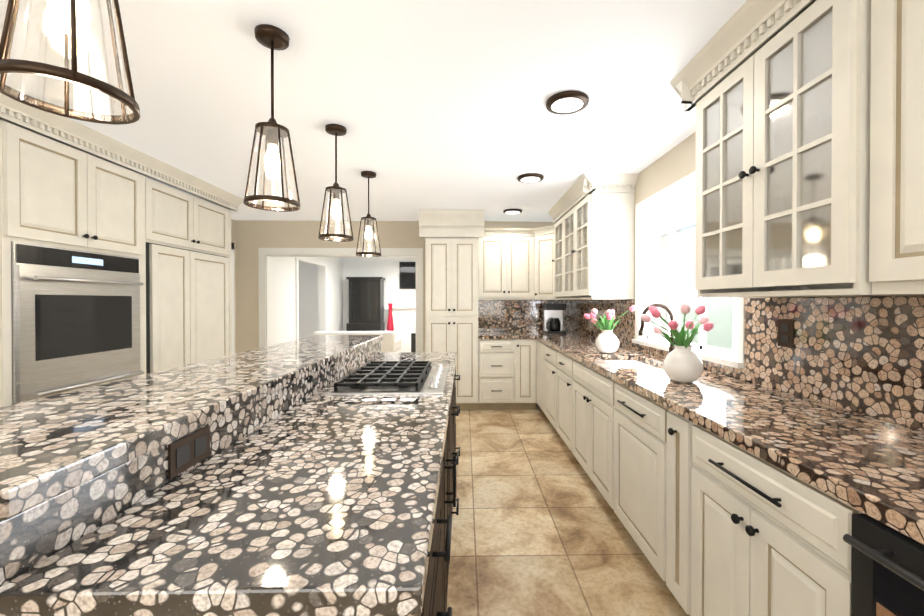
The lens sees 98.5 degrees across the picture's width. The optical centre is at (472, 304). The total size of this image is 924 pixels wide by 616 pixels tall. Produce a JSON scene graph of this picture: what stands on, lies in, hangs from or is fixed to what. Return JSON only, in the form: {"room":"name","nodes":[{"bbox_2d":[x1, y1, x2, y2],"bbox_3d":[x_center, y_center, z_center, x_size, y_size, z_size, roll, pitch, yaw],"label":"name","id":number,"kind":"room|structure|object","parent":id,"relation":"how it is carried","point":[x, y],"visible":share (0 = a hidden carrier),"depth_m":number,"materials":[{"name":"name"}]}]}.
{"room":"kitchen","nodes":[
{"label":"kitchen","id":0,"kind":"room"},
{"bbox_2d":[231,219,235,353],"bbox_3d":[-3.177,0.110,1.474,0.150,2.420,8.050,0,0,-1],"label":"wall","id":1,"kind":"structure","parent":0,"point":[233,231],"depth_m":5.31,"materials":[{"name":"beige paint"}]},
{"bbox_2d":[0,105,147,260],"bbox_3d":[-2.798,-0.688,2.546,0.648,0.686,0.890,0,0,-1],"label":"upper cabinet","id":2,"kind":"object","parent":1,"relation":"attached to","point":[67,182],"depth_m":2.42,"materials":[{"name":"beige paint"}]},
{"bbox_2d":[11,241,143,404],"bbox_3d":[-2.756,0.385,2.557,0.693,1.455,0.825,0,0,-1],"label":"double wall oven","id":3,"kind":"object","parent":2,"relation":"in","point":[75,319],"visible":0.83,"depth_m":2.44,"materials":[{"name":"silver metal"}]},
{"bbox_2d":[148,177,231,256],"bbox_3d":[-2.829,-0.737,3.580,0.628,0.498,1.084,0,0,-1],"label":"upper cabinet","id":4,"kind":"object","parent":1,"relation":"attached to","point":[176,218],"depth_m":3.50,"materials":[{"name":"beige paint"}]},
{"bbox_2d":[231,243,234,353],"bbox_3d":[-3.159,0.246,4.791,0.018,2.100,0.980,0,0,-1],"label":"door frame","id":5,"kind":"structure","parent":1,"relation":"attached to","point":[233,306],"depth_m":5.26,"materials":[{"name":"white wood"}]},
{"bbox_2d":[272,257,343,344],"bbox_3d":[-3.016,0.068,7.318,0.150,2.420,3.630,0,0,-1],"label":"wall","id":6,"kind":"structure","parent":0,"point":[312,296],"depth_m":8.11,"materials":[{"name":"white paint"}]},
{"bbox_2d":[295,257,326,339],"bbox_3d":[-2.931,0.223,7.306,0.020,2.110,1.460,0,0,-1],"label":"trim","id":7,"kind":"structure","parent":6,"relation":"attached to","point":[311,260],"depth_m":6.62,"materials":[{"name":"white wood"}]},
{"bbox_2d":[0,0,746,221],"bbox_3d":[-0.828,-1.130,1.513,4.950,0.060,8.050,0,0,-1],"label":"ceiling","id":8,"kind":"structure","parent":0,"point":[434,104],"depth_m":2.06,"materials":[{"name":"white paint"}]},
{"bbox_2d":[0,0,139,124],"bbox_3d":[-0.783,-0.744,0.771,0.210,0.697,0.210,0,0,-1],"label":"pendant light","id":9,"kind":"object","parent":8,"relation":"hanging from","point":[72,18],"visible":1,"depth_m":0.76,"materials":[{"name":"clear glass"}]},
{"bbox_2d":[243,24,300,211],"bbox_3d":[-0.818,-0.751,1.627,0.210,0.697,0.210,0,0,-1],"label":"pendant light","id":10,"kind":"object","parent":8,"relation":"hanging from","point":[272,38],"visible":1,"depth_m":1.60,"materials":[{"name":"clear glass"}]},
{"bbox_2d":[318,124,353,241],"bbox_3d":[-0.858,-0.757,2.500,0.210,0.697,0.210,0,0,-1],"label":"pendant light","id":11,"kind":"object","parent":8,"relation":"hanging from","point":[335,189],"visible":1,"depth_m":2.48,"materials":[{"name":"clear glass"}]},
{"bbox_2d":[356,171,380,256],"bbox_3d":[-0.883,-0.763,3.380,0.210,0.697,0.210,0,0,-1],"label":"pendant light","id":12,"kind":"object","parent":8,"relation":"hanging from","point":[368,219],"visible":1,"depth_m":3.35,"materials":[{"name":"clear glass"}]},
{"bbox_2d":[503,209,521,213],"bbox_3d":[0.481,-1.105,4.775,0.230,0.034,0.230,0,0,-1],"label":"recessed light","id":13,"kind":"object","parent":8,"relation":"in","point":[512,211],"visible":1,"depth_m":4.72,"materials":[{"name":"brown metal"}]},
{"bbox_2d":[517,173,543,182],"bbox_3d":[0.507,-1.096,3.486,0.230,0.034,0.230,0,0,-1],"label":"recessed light","id":14,"kind":"object","parent":8,"relation":"in","point":[530,178],"visible":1,"depth_m":3.43,"materials":[{"name":"brown metal"}]},
{"bbox_2d":[546,90,588,114],"bbox_3d":[0.514,-1.086,2.166,0.230,0.034,0.230,0,0,-1],"label":"recessed light","id":15,"kind":"object","parent":8,"relation":"in","point":[566,102],"visible":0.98,"depth_m":2.13,"materials":[{"name":"brown metal"}]},
{"bbox_2d":[344,257,415,330],"bbox_3d":[-1.631,0.054,9.257,9.000,2.420,0.150,0,0,-1],"label":"wall","id":16,"kind":"structure","parent":0,"point":[386,267],"depth_m":9.17,"materials":[{"name":"white paint"}]},
{"bbox_2d":[399,262,415,288],"bbox_3d":[-1.154,-0.666,9.159,1.050,0.620,0.051,0,0,-1],"label":"picture","id":17,"kind":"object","parent":16,"relation":"attached to","point":[407,275],"depth_m":9.13,"materials":[{"name":"black plastic"}]},
{"bbox_2d":[236,220,553,352],"bbox_3d":[-0.908,0.081,5.471,4.550,2.420,0.150,0,0,-1],"label":"wall","id":18,"kind":"structure","parent":0,"point":[252,236],"depth_m":5.36,"materials":[{"name":"beige paint"}]},
{"bbox_2d":[258,248,422,351],"bbox_3d":[-1.773,0.266,5.445,2.200,2.050,0.168,0,0,-1],"label":"door frame","id":19,"kind":"structure","parent":18,"relation":"attached to","point":[265,255],"depth_m":5.37,"materials":[{"name":"white wood"}]},
{"bbox_2d":[478,232,529,299],"bbox_3d":[0.452,-0.482,5.219,0.779,0.848,0.397,0,0,-1],"label":"upper cabinet","id":20,"kind":"object","parent":18,"relation":"attached to","point":[503,257],"depth_m":5.07,"materials":[{"name":"beige paint"}]},
{"bbox_2d":[530,228,557,299],"bbox_3d":[0.878,-0.481,5.118,0.307,0.848,0.616,0,0,-1],"label":"upper cabinet","id":21,"kind":"object","parent":18,"relation":"attached to","point":[543,241],"depth_m":4.96,"materials":[{"name":"beige paint"}]},
{"bbox_2d":[446,403,689,615],"bbox_3d":[-1.520,1.353,3.842,9.000,0.100,12.700,0,0,-1],"label":"floor","id":22,"kind":"structure","parent":0,"point":[539,528],"depth_m":2.24,"materials":[{"name":"tile"}]},
{"bbox_2d":[146,242,228,373],"bbox_3d":[-2.818,0.410,3.589,0.610,1.790,1.080,0,0,-1],"label":"paneled refrigerator","id":23,"kind":"object","parent":22,"relation":"on","point":[187,307],"visible":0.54,"depth_m":3.48,"materials":[{"name":"beige wood"}]},
{"bbox_2d":[313,331,400,352],"bbox_3d":[-2.092,0.877,7.378,1.400,0.800,0.900,0,0,-1],"label":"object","id":24,"kind":"object","parent":22,"relation":"on","point":[390,342],"visible":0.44,"depth_m":6.94,"materials":[{"name":"white paint"}]},
{"bbox_2d":[346,277,384,330],"bbox_3d":[-2.394,0.331,8.937,0.780,1.870,0.458,0,0,-1],"label":"hutch","id":25,"kind":"object","parent":22,"relation":"on","point":[366,303],"visible":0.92,"depth_m":8.81,"materials":[{"name":"black wood"}]},
{"bbox_2d":[385,305,415,351],"bbox_3d":[-1.172,0.642,8.844,1.520,1.250,0.698,0,0,-1],"label":"fireplace mantel","id":26,"kind":"object","parent":22,"relation":"on","point":[404,319],"visible":0.12,"depth_m":8.89,"materials":[{"name":"white"}]},
{"bbox_2d":[419,367,459,615],"bbox_3d":[-0.625,0.811,1.891,1.111,1.011,2.630,0,0,-1],"label":"kitchen island","id":27,"kind":"object","parent":22,"relation":"on","point":[435,596],"visible":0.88,"depth_m":1.31,"materials":[{"name":"black wood"}]},
{"bbox_2d":[168,426,209,478],"bbox_3d":[-0.687,0.357,0.971,0.008,0.078,0.140,0,0,-1],"label":"outlet","id":28,"kind":"object","parent":27,"relation":"attached to","point":[188,451],"visible":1,"depth_m":0.96,"materials":[{"name":"brown metal"}]},
{"bbox_2d":[0,335,456,615],"bbox_3d":[-0.665,0.349,1.888,1.130,0.184,2.657,0,0,-1],"label":"island countertop","id":29,"kind":"structure","parent":27,"relation":"on","point":[299,491],"depth_m":0.77,"materials":[{"name":"multicoloured stone"}]},
{"bbox_2d":[328,361,448,394],"bbox_3d":[-0.391,0.371,2.098,0.502,0.046,0.700,0,0,-1],"label":"gas cooktop","id":30,"kind":"object","parent":29,"relation":"in","point":[412,378],"visible":1,"depth_m":1.89,"materials":[{"name":"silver metal"}]},
{"bbox_2d":[418,209,484,409],"bbox_3d":[-0.256,0.086,5.049,0.794,2.417,0.716,0,0,-1],"label":"pantry cabinet","id":31,"kind":"object","parent":22,"relation":"on","point":[451,236],"visible":0.92,"depth_m":4.77,"materials":[{"name":"beige paint"}]},
{"bbox_2d":[478,339,521,409],"bbox_3d":[0.315,0.857,5.103,0.500,0.872,0.642,0,0,-1],"label":"base cabinet","id":32,"kind":"object","parent":22,"relation":"on","point":[499,360],"depth_m":4.79,"materials":[{"name":"paint"}]},
{"bbox_2d":[478,300,533,338],"bbox_3d":[0.395,0.182,5.097,0.660,0.472,0.648,0,0,-1],"label":"backsplash","id":33,"kind":"structure","parent":32,"relation":"on","point":[497,319],"depth_m":5.40,"materials":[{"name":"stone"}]},
{"bbox_2d":[522,339,529,409],"bbox_3d":[0.638,0.857,5.110,0.286,0.872,0.642,0,0,-1],"label":"base cabinet","id":34,"kind":"object","parent":22,"relation":"on","point":[525,342],"depth_m":4.79,"materials":[{"name":"paint"}]},
{"bbox_2d":[530,339,545,414],"bbox_3d":[1.045,0.861,4.526,0.680,0.872,0.590,0,0,-1],"label":"base cabinet","id":35,"kind":"object","parent":22,"relation":"on","point":[537,348],"depth_m":4.72,"materials":[{"name":"paint"}]},
{"bbox_2d":[546,345,553,426],"bbox_3d":[1.090,0.865,3.991,0.612,0.872,0.619,0,0,-1],"label":"base cabinet","id":36,"kind":"object","parent":22,"relation":"on","point":[549,351],"depth_m":4.01,"materials":[{"name":"paint"}]},
{"bbox_2d":[554,349,565,442],"bbox_3d":[1.100,0.869,3.477,0.612,0.872,0.690,0,0,-1],"label":"base cabinet","id":37,"kind":"object","parent":22,"relation":"on","point":[559,358],"depth_m":3.59,"materials":[{"name":"paint"}]},
{"bbox_2d":[566,355,605,499],"bbox_3d":[1.115,0.874,2.762,0.612,0.872,1.020,0,0,-1],"label":"base cabinet","id":38,"kind":"object","parent":22,"relation":"on","point":[585,386],"depth_m":2.80,"materials":[{"name":"paint"}]},
{"bbox_2d":[534,296,923,544],"bbox_3d":[1.102,0.300,2.487,0.647,0.670,5.898,0,0,-1],"label":"countertop","id":39,"kind":"structure","parent":38,"relation":"on","point":[831,402],"depth_m":1.46,"materials":[{"name":"brown stone"}]},
{"bbox_2d":[543,304,565,333],"bbox_3d":[1.054,0.182,5.136,0.240,0.380,0.260,0,0,-1],"label":"coffee maker","id":40,"kind":"object","parent":39,"relation":"on","point":[552,318],"visible":1,"depth_m":5.07,"materials":[{"name":"black plastic"}]},
{"bbox_2d":[584,305,636,353],"bbox_3d":[1.075,0.197,3.147,0.365,0.380,0.395,0,0,-1],"label":"vase","id":41,"kind":"object","parent":39,"relation":"on","point":[606,341],"visible":1,"depth_m":3.09,"materials":[{"name":"white ceramic"}]},
{"bbox_2d":[639,303,674,352],"bbox_3d":[1.236,0.193,2.646,0.253,0.396,0.082,0,0,-1],"label":"faucet","id":42,"kind":"object","parent":39,"relation":"on","point":[671,315],"visible":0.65,"depth_m":2.65,"materials":[{"name":"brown metal"}]},
{"bbox_2d":[640,303,713,382],"bbox_3d":[1.070,0.193,2.074,0.369,0.403,0.370,0,0,-1],"label":"vase","id":43,"kind":"object","parent":39,"relation":"on","point":[682,362],"visible":1,"depth_m":2.00,"materials":[{"name":"white ceramic"}]},
{"bbox_2d":[778,319,793,347],"bbox_3d":[1.415,0.130,1.800,0.008,0.125,0.085,0,0,-1],"label":"outlet","id":44,"kind":"object","parent":39,"relation":"attached to","point":[785,332],"visible":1,"depth_m":1.79,"materials":[{"name":"brown plastic"}]},
{"bbox_2d":[606,377,653,566],"bbox_3d":[1.130,0.880,2.022,0.612,0.872,0.740,0,0,-1],"label":"base cabinet","id":45,"kind":"object","parent":22,"relation":"on","point":[629,414],"depth_m":2.06,"materials":[{"name":"paint"}]},
{"bbox_2d":[654,402,673,594],"bbox_3d":[1.138,0.882,1.630,0.612,0.872,0.325,0,0,-1],"label":"base cabinet","id":46,"kind":"object","parent":22,"relation":"on","point":[663,417],"depth_m":1.73,"materials":[{"name":"paint"}]},
{"bbox_2d":[674,413,864,615],"bbox_3d":[1.146,0.885,1.248,0.612,0.872,0.719,0,0,-1],"label":"base cabinet","id":47,"kind":"object","parent":22,"relation":"on","point":[714,524],"depth_m":1.20,"materials":[{"name":"paint"}]},
{"bbox_2d":[843,514,923,615],"bbox_3d":[1.102,0.843,0.583,0.626,0.768,0.596,0,0,-1],"label":"under-counter appliance","id":48,"kind":"object","parent":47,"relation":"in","point":[887,570],"visible":0.92,"depth_m":0.80,"materials":[{"name":"black metal"}]},
{"bbox_3d":[-1.711,0.936,8.286,0.400,0.670,0.400,0,0,-1],"label":"round side table","id":49,"kind":"object","parent":22,"relation":"on","visible":0},
{"bbox_2d":[387,303,393,330],"bbox_3d":[-1.711,0.290,8.281,0.150,0.620,0.150,0,0,-1],"label":"vase","id":50,"kind":"object","parent":49,"relation":"on","point":[390,325],"visible":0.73,"depth_m":8.24,"materials":[{"name":"red glass"}]},
{"bbox_2d":[661,229,680,336],"bbox_3d":[2.832,0.067,7.437,0.150,2.420,3.630,0,0,-1],"label":"window frame","id":51,"kind":"structure","parent":0,"point":[665,246],"depth_m":5.67,"materials":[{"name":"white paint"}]},
{"bbox_2d":[612,131,923,356],"bbox_3d":[1.522,0.109,1.569,0.150,2.420,8.050,0,0,-1],"label":"wall","id":52,"kind":"structure","parent":0,"point":[677,162],"depth_m":2.90,"materials":[{"name":"beige paint"}]},
{"bbox_2d":[558,228,589,299],"bbox_3d":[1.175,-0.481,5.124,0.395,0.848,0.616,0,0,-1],"label":"upper cabinet","id":53,"kind":"object","parent":52,"relation":"attached to","point":[573,243],"depth_m":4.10,"materials":[{"name":"beige paint"}]},
{"bbox_2d":[632,171,746,368],"bbox_3d":[1.473,-0.257,2.736,0.200,1.175,1.320,0,0,-1],"label":"window","id":54,"kind":"structure","parent":52,"relation":"in","point":[670,209],"depth_m":2.93,"materials":[{"name":"white"}]},
{"bbox_2d":[822,0,923,296],"bbox_3d":[1.272,-0.517,0.713,0.380,0.985,0.957,0,0,-1],"label":"upper cabinet","id":55,"kind":"object","parent":52,"relation":"attached to","point":[873,50],"depth_m":1.10,"materials":[{"name":"beige paint"}]},
{"label":"outside","id":56,"kind":"structure","parent":0,"visible":0},
{"bbox_2d":[681,224,732,349],"bbox_3d":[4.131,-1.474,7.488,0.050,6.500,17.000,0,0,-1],"label":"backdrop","id":57,"kind":"structure","parent":56,"point":[688,262],"depth_m":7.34,"materials":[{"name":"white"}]}
]}

